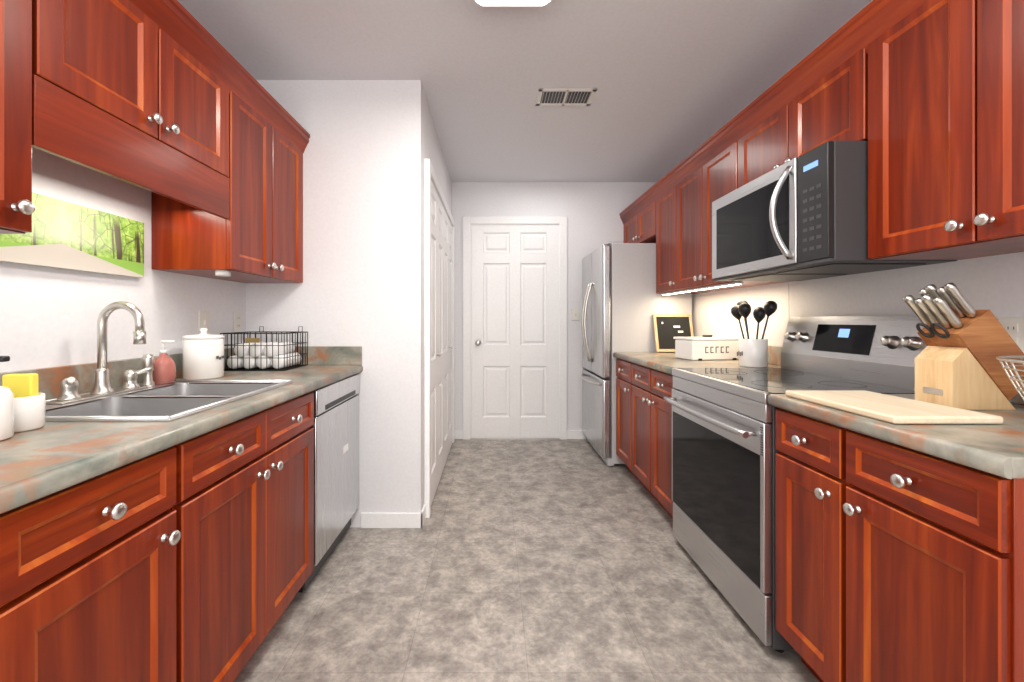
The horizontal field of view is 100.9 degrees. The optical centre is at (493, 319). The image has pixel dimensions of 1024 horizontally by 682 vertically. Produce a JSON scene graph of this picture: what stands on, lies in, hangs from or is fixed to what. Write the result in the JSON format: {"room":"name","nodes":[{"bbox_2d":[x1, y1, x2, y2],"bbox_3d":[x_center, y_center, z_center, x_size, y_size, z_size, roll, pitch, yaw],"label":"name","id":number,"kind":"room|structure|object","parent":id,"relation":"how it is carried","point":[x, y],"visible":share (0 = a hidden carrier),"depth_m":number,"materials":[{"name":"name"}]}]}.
{"room":"kitchen","nodes":[
{"label":"kitchen","id":0,"kind":"room"},
{"bbox_2d":[0,147,245,372],"bbox_3d":[-1.435,-0.090,0.300,0.080,2.520,4.160,0,0,0],"label":"wall","id":1,"kind":"structure","parent":0,"point":[49,316],"depth_m":1.47,"materials":[{"name":"paint"}]},
{"bbox_2d":[0,0,47,233],"bbox_3d":[-1.232,-0.621,0.812,0.323,0.842,0.345,0,0,0],"label":"upper cabinet","id":2,"kind":"object","parent":1,"relation":"attached to","point":[23,23],"depth_m":0.96,"materials":[{"name":"brown wood"}]},
{"bbox_2d":[0,192,143,277],"bbox_3d":[-1.383,-0.273,1.140,0.021,0.215,1.040,0,0,0],"label":"picture","id":3,"kind":"object","parent":1,"relation":"attached to","point":[66,235],"visible":0.94,"depth_m":1.39,"materials":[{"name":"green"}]},
{"bbox_2d":[48,0,235,183],"bbox_3d":[-1.232,-0.808,1.353,0.323,0.467,0.725,0,0,0],"label":"upper cabinet","id":4,"kind":"object","parent":1,"relation":"attached to","point":[188,121],"depth_m":1.29,"materials":[{"name":"brown wood"}]},
{"bbox_2d":[198,311,208,333],"bbox_3d":[-1.387,0.015,2.030,0.013,0.115,0.070,0,0,0],"label":"switch plate","id":5,"kind":"object","parent":1,"relation":"attached to","point":[203,319],"depth_m":2.02,"materials":[{"name":"white plastic"}]},
{"bbox_2d":[144,64,307,282],"bbox_3d":[-1.232,-0.623,2.049,0.323,0.837,0.658,0,0,0],"label":"upper cabinet","id":6,"kind":"object","parent":1,"relation":"attached to","point":[251,228],"depth_m":1.85,"materials":[{"name":"brown wood"}]},
{"bbox_2d":[215,270,230,276],"bbox_3d":[-1.130,-0.194,1.765,0.056,0.022,0.056,0,0,0],"label":"puck light","id":7,"kind":"object","parent":6,"relation":"attached to","point":[225,273],"visible":1,"depth_m":1.75,"materials":[{"name":"white plastic"}]},
{"bbox_2d":[234,312,241,331],"bbox_3d":[-1.390,0.015,2.300,0.007,0.115,0.070,0,0,0],"label":"switch plate","id":8,"kind":"object","parent":1,"relation":"attached to","point":[237,315],"depth_m":2.30,"materials":[{"name":"white plastic"}]},
{"bbox_2d":[246,80,451,526],"bbox_3d":[-0.943,-0.090,3.305,1.065,2.520,1.850,0,0,0],"label":"wall","id":9,"kind":"structure","parent":0,"point":[372,145],"depth_m":2.38,"materials":[{"name":"paint"}]},
{"bbox_2d":[361,510,424,527],"bbox_3d":[-0.572,1.127,2.374,0.347,0.085,0.012,0,0,0],"label":"baseboard","id":10,"kind":"structure","parent":9,"relation":"attached to","point":[392,520],"depth_m":2.37,"materials":[{"name":"paint"}]},
{"bbox_2d":[424,159,454,517],"bbox_3d":[-0.392,0.110,3.280,0.034,2.120,1.586,0,0,0],"label":"door frame","id":11,"kind":"structure","parent":9,"relation":"attached to","point":[429,174],"depth_m":2.49,"materials":[{"name":"paint"}]},
{"bbox_2d":[431,180,452,504],"bbox_3d":[-0.384,0.143,3.280,0.050,2.030,1.436,0,0,0],"label":"door","id":12,"kind":"structure","parent":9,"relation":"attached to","point":[441,334],"depth_m":3.10,"materials":[{"name":"paint"}]},
{"bbox_2d":[177,0,871,181],"bbox_3d":[0.102,-1.380,1.225,3.155,0.060,6.010,0,0,0],"label":"ceiling","id":13,"kind":"structure","parent":0,"point":[674,83],"depth_m":2.21,"materials":[{"name":"paint"}]},
{"bbox_2d":[471,0,553,6],"bbox_3d":[0.077,-1.307,1.555,0.330,0.084,0.330,0,0,0],"label":"ceiling light fixture","id":14,"kind":"object","parent":13,"relation":"attached to","point":[512,3],"visible":1,"depth_m":1.69,"materials":[{"name":"white glass"}]},
{"bbox_2d":[536,88,596,105],"bbox_3d":[0.435,-1.347,2.560,0.340,0.009,0.190,0,0,0],"label":"ceiling vent","id":15,"kind":"object","parent":13,"relation":"in","point":[565,97],"visible":1,"depth_m":2.56,"materials":[{"name":"white metal"}]},
{"bbox_2d":[234,439,819,681],"bbox_3d":[0.102,1.200,1.225,3.155,0.060,6.010,0,0,0],"label":"floor","id":16,"kind":"structure","parent":0,"point":[569,560],"depth_m":1.79,"materials":[{"name":"tile"}]},
{"bbox_2d":[0,437,195,681],"bbox_3d":[-1.074,0.733,0.649,0.638,0.876,0.778,0,0,0],"label":"base cabinet","id":17,"kind":"object","parent":16,"relation":"on","point":[191,560],"depth_m":0.83,"materials":[{"name":"brown wood"}]},
{"bbox_2d":[0,346,362,513],"bbox_3d":[-1.064,0.222,1.319,0.658,0.145,2.118,0,0,0],"label":"countertop","id":18,"kind":"structure","parent":17,"relation":"on","point":[47,458],"depth_m":0.99,"materials":[{"name":"stone"}]},
{"bbox_2d":[0,356,13,440],"bbox_3d":[-1.062,0.165,0.885,0.085,0.177,0.080,0,0,0],"label":"soap dispenser","id":19,"kind":"object","parent":18,"relation":"on","point":[6,412],"visible":1,"depth_m":0.89,"materials":[{"name":"white ceramic"}]},
{"bbox_2d":[14,393,44,432],"bbox_3d":[-1.095,0.214,0.975,0.084,0.078,0.084,0,0,0],"label":"sponge holder","id":20,"kind":"object","parent":18,"relation":"on","point":[29,413],"visible":0.65,"depth_m":0.96,"materials":[{"name":"white ceramic"}]},
{"bbox_2d":[2,373,37,397],"bbox_3d":[-1.099,0.183,0.982,0.058,0.115,0.022,0,0,-11],"label":"sponge","id":21,"kind":"object","parent":20,"relation":"in","point":[22,385],"visible":0.46,"depth_m":0.97,"materials":[{"name":"yellow"}]},
{"bbox_2d":[45,301,154,403],"bbox_3d":[-1.237,0.094,1.417,0.170,0.309,0.357,0,0,0],"label":"faucet","id":22,"kind":"object","parent":18,"relation":"on","point":[69,386],"visible":0.96,"depth_m":1.39,"materials":[{"name":"silver metal"}]},
{"bbox_2d":[45,380,292,421],"bbox_3d":[-1.075,0.340,1.375,0.540,0.197,0.650,0,0,0],"label":"sink","id":23,"kind":"object","parent":18,"relation":"in","point":[176,399],"visible":0.21,"depth_m":1.37,"materials":[{"name":"silver metal"}]},
{"bbox_2d":[153,340,175,384],"bbox_3d":[-1.285,0.165,1.645,0.080,0.168,0.080,0,0,0],"label":"soap bottle","id":24,"kind":"object","parent":23,"relation":"on","point":[164,370],"visible":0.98,"depth_m":1.62,"materials":[{"name":"pink"}]},
{"bbox_2d":[182,328,225,379],"bbox_3d":[-1.265,0.144,1.845,0.152,0.217,0.152,0,0,0],"label":"sugar canister","id":25,"kind":"object","parent":18,"relation":"on","point":[204,357],"visible":1,"depth_m":1.78,"materials":[{"name":"white ceramic"}]},
{"bbox_2d":[220,326,307,370],"bbox_3d":[-1.194,0.145,2.221,0.323,0.216,0.270,0,0,0],"label":"wire basket","id":26,"kind":"object","parent":18,"relation":"on","point":[249,340],"visible":0.67,"depth_m":2.12,"materials":[{"name":"black metal"}]},
{"bbox_2d":[227,342,301,368],"bbox_3d":[-1.194,0.183,2.217,0.287,0.128,0.215,0,0,0],"label":"rolled towels","id":27,"kind":"object","parent":26,"relation":"in","point":[260,357],"visible":0.77,"depth_m":2.12,"materials":[{"name":"white fabric"}]},
{"bbox_2d":[196,392,313,681],"bbox_3d":[-1.074,0.733,1.391,0.638,0.876,0.787,0,0,0],"label":"base cabinet","id":28,"kind":"object","parent":16,"relation":"on","point":[255,472],"depth_m":1.32,"materials":[{"name":"brown wood"}]},
{"bbox_2d":[298,373,359,591],"bbox_3d":[-1.051,0.728,2.083,0.608,0.860,0.578,0,0,0],"label":"dishwasher","id":29,"kind":"object","parent":16,"relation":"on","point":[335,426],"visible":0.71,"depth_m":2.00,"materials":[{"name":"grey metal"}]},
{"bbox_2d":[581,241,691,466],"bbox_3d":[1.177,0.272,3.730,0.785,1.797,0.790,0,0,0],"label":"refrigerator","id":30,"kind":"object","parent":16,"relation":"on","point":[623,301],"visible":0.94,"depth_m":3.34,"materials":[{"name":"silver metal"}]},
{"bbox_2d":[616,358,672,517],"bbox_3d":[1.263,0.733,2.768,0.670,0.875,1.104,0,0,0],"label":"base cabinet","id":31,"kind":"object","parent":16,"relation":"on","point":[644,430],"visible":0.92,"depth_m":2.67,"materials":[{"name":"brown wood"}]},
{"bbox_2d":[613,345,781,374],"bbox_3d":[1.269,0.222,2.768,0.658,0.145,1.107,0,0,0],"label":"countertop","id":32,"kind":"structure","parent":31,"relation":"on","point":[665,362],"depth_m":2.51,"materials":[{"name":"stone"}]},
{"bbox_2d":[652,314,693,351],"bbox_3d":[1.400,0.103,3.282,0.300,0.300,0.020,0,-15,0],"label":"letter board","id":33,"kind":"object","parent":32,"relation":"on","point":[668,328],"visible":0.81,"depth_m":3.28,"materials":[{"name":"brown wood"}]},
{"bbox_2d":[674,335,741,360],"bbox_3d":[1.385,0.175,2.735,0.353,0.155,0.193,0,0,-10],"label":"bread box","id":34,"kind":"object","parent":32,"relation":"on","point":[705,347],"visible":0.96,"depth_m":2.65,"materials":[{"name":"white metal"}]},
{"bbox_2d":[737,338,767,367],"bbox_3d":[1.409,0.178,2.295,0.137,0.150,0.136,0,0,0],"label":"utensil crock","id":35,"kind":"object","parent":32,"relation":"on","point":[752,352],"visible":0.92,"depth_m":2.24,"materials":[{"name":"white ceramic"}]},
{"bbox_2d":[731,300,776,338],"bbox_3d":[1.407,0.066,2.297,0.197,0.352,0.197,0,0,0],"label":"utensils","id":36,"kind":"object","parent":35,"relation":"in","point":[740,309],"visible":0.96,"depth_m":2.26,"materials":[{"name":"black plastic"}]},
{"bbox_2d":[664,316,926,652],"bbox_3d":[1.231,0.578,1.832,0.734,1.185,0.760,0,0,0],"label":"range","id":37,"kind":"object","parent":16,"relation":"on","point":[724,450],"visible":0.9,"depth_m":1.70,"materials":[{"name":"grey metal"}]},
{"bbox_2d":[775,408,1023,681],"bbox_3d":[1.263,0.733,1.121,0.670,0.875,0.653,0,0,0],"label":"base cabinet","id":38,"kind":"object","parent":16,"relation":"on","point":[896,563],"visible":0.94,"depth_m":1.02,"materials":[{"name":"brown wood"}]},
{"bbox_2d":[768,389,1023,478],"bbox_3d":[1.269,0.222,1.113,0.658,0.145,0.671,0,0,0],"label":"countertop","id":39,"kind":"structure","parent":38,"relation":"on","point":[997,449],"depth_m":0.96,"materials":[{"name":"stone"}]},
{"bbox_2d":[785,390,1002,423],"bbox_3d":[1.101,0.243,1.212,0.267,0.019,0.385,0,0,0],"label":"cutting board","id":40,"kind":"object","parent":39,"relation":"on","point":[889,408],"visible":1,"depth_m":1.13,"materials":[{"name":"brown wood"}]},
{"bbox_2d":[915,310,1023,409],"bbox_3d":[1.413,0.112,1.242,0.246,0.282,0.115,0,0,0],"label":"knife block","id":41,"kind":"object","parent":39,"relation":"on","point":[961,368],"visible":0.91,"depth_m":1.19,"materials":[{"name":"brown wood"}]},
{"bbox_2d":[903,283,976,338],"bbox_3d":[1.309,-0.026,1.242,0.123,0.161,0.103,0,0,0],"label":"knives","id":42,"kind":"object","parent":41,"relation":"in","point":[933,307],"visible":1,"depth_m":1.22,"materials":[{"name":"silver metal"}]},
{"bbox_2d":[996,355,1023,399],"bbox_3d":[1.390,0.173,0.955,0.328,0.160,0.328,0,0,0],"label":"fruit bowl","id":43,"kind":"object","parent":39,"relation":"on","point":[1005,359],"visible":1,"depth_m":1.05,"materials":[{"name":"silver metal"}]},
{"bbox_2d":[452,182,655,429],"bbox_3d":[0.595,-0.090,4.190,2.010,2.520,0.080,0,0,0],"label":"wall","id":44,"kind":"structure","parent":0,"point":[591,211],"depth_m":4.15,"materials":[{"name":"paint"}]},
{"bbox_2d":[472,226,557,437],"bbox_3d":[0.210,0.120,4.106,0.850,2.075,0.087,0,0,0],"label":"door","id":45,"kind":"structure","parent":44,"relation":"in","point":[514,331],"depth_m":4.13,"materials":[{"name":"paint"}]},
{"bbox_2d":[463,217,566,439],"bbox_3d":[0.210,0.082,4.134,1.018,2.177,0.030,0,0,0],"label":"door frame","id":46,"kind":"structure","parent":44,"relation":"attached to","point":[470,222],"depth_m":4.12,"materials":[{"name":"paint"}]},
{"bbox_2d":[571,309,578,320],"bbox_3d":[0.800,-0.050,4.143,0.070,0.115,0.013,0,0,0],"label":"light switch","id":47,"kind":"object","parent":44,"relation":"attached to","point":[574,314],"visible":1,"depth_m":4.14,"materials":[{"name":"white plastic"}]},
{"bbox_2d":[567,430,586,438],"bbox_3d":[1.155,1.127,4.144,0.888,0.085,0.012,0,0,0],"label":"baseboard","id":48,"kind":"structure","parent":44,"relation":"attached to","point":[571,434],"depth_m":4.14,"materials":[{"name":"paint"}]},
{"bbox_2d":[657,3,1023,346],"bbox_3d":[1.640,-0.090,1.225,0.080,2.520,6.010,0,0,0],"label":"wall","id":49,"kind":"structure","parent":0,"point":[994,284],"depth_m":1.83,"materials":[{"name":"paint"}]},
{"bbox_2d":[623,184,654,242],"bbox_3d":[1.436,-0.856,3.736,0.324,0.373,0.822,0,0,0],"label":"upper cabinet","id":50,"kind":"object","parent":49,"relation":"attached to","point":[639,217],"depth_m":3.64,"materials":[{"name":"brown wood"}]},
{"bbox_2d":[655,172,705,293],"bbox_3d":[1.436,-0.624,3.136,0.324,0.838,0.367,0,0,0],"label":"upper cabinet","id":51,"kind":"object","parent":49,"relation":"attached to","point":[663,189],"depth_m":3.18,"materials":[{"name":"brown wood"}]},
{"bbox_2d":[671,124,790,291],"bbox_3d":[1.436,-0.624,2.584,0.324,0.838,0.736,0,0,0],"label":"upper cabinet","id":52,"kind":"object","parent":49,"relation":"attached to","point":[703,178],"depth_m":2.63,"materials":[{"name":"brown wood"}]},
{"bbox_2d":[661,282,742,294],"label":"under-cabinet light","id":53,"kind":"object","parent":52,"relation":"attached to","point":[708,287],"depth_m":2.60,"materials":[{"name":"white plastic"}]},
{"bbox_2d":[788,283,788,319],"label":"under-cabinet light","id":54,"kind":"object","parent":49,"relation":"attached to","point":[788,283],"depth_m":2.27,"materials":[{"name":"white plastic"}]},
{"bbox_2d":[731,16,858,191],"bbox_3d":[1.436,-0.831,1.831,0.324,0.423,0.762,0,0,0],"label":"upper cabinet","id":55,"kind":"object","parent":49,"relation":"attached to","point":[816,103],"depth_m":1.73,"materials":[{"name":"brown wood"}]},
{"bbox_2d":[712,141,956,280],"bbox_3d":[1.335,-0.407,1.832,0.527,0.419,0.760,0,0,0],"label":"microwave","id":56,"kind":"object","parent":55,"relation":"attached to","point":[803,217],"visible":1,"depth_m":1.60,"materials":[{"name":"grey metal"}]},
{"bbox_2d":[859,0,1023,259],"bbox_3d":[1.436,-0.624,1.120,0.324,0.838,0.650,0,0,0],"label":"upper cabinet","id":57,"kind":"object","parent":49,"relation":"attached to","point":[924,99],"depth_m":1.21,"materials":[{"name":"brown wood"}]},
{"bbox_2d":[998,317,1023,352],"bbox_3d":[1.595,0.050,1.300,0.007,0.115,0.070,0,0,0],"label":"electrical outlet plate","id":58,"kind":"object","parent":49,"relation":"attached to","point":[1013,327],"visible":0.58,"depth_m":1.29,"materials":[{"name":"white plastic"}]}
]}

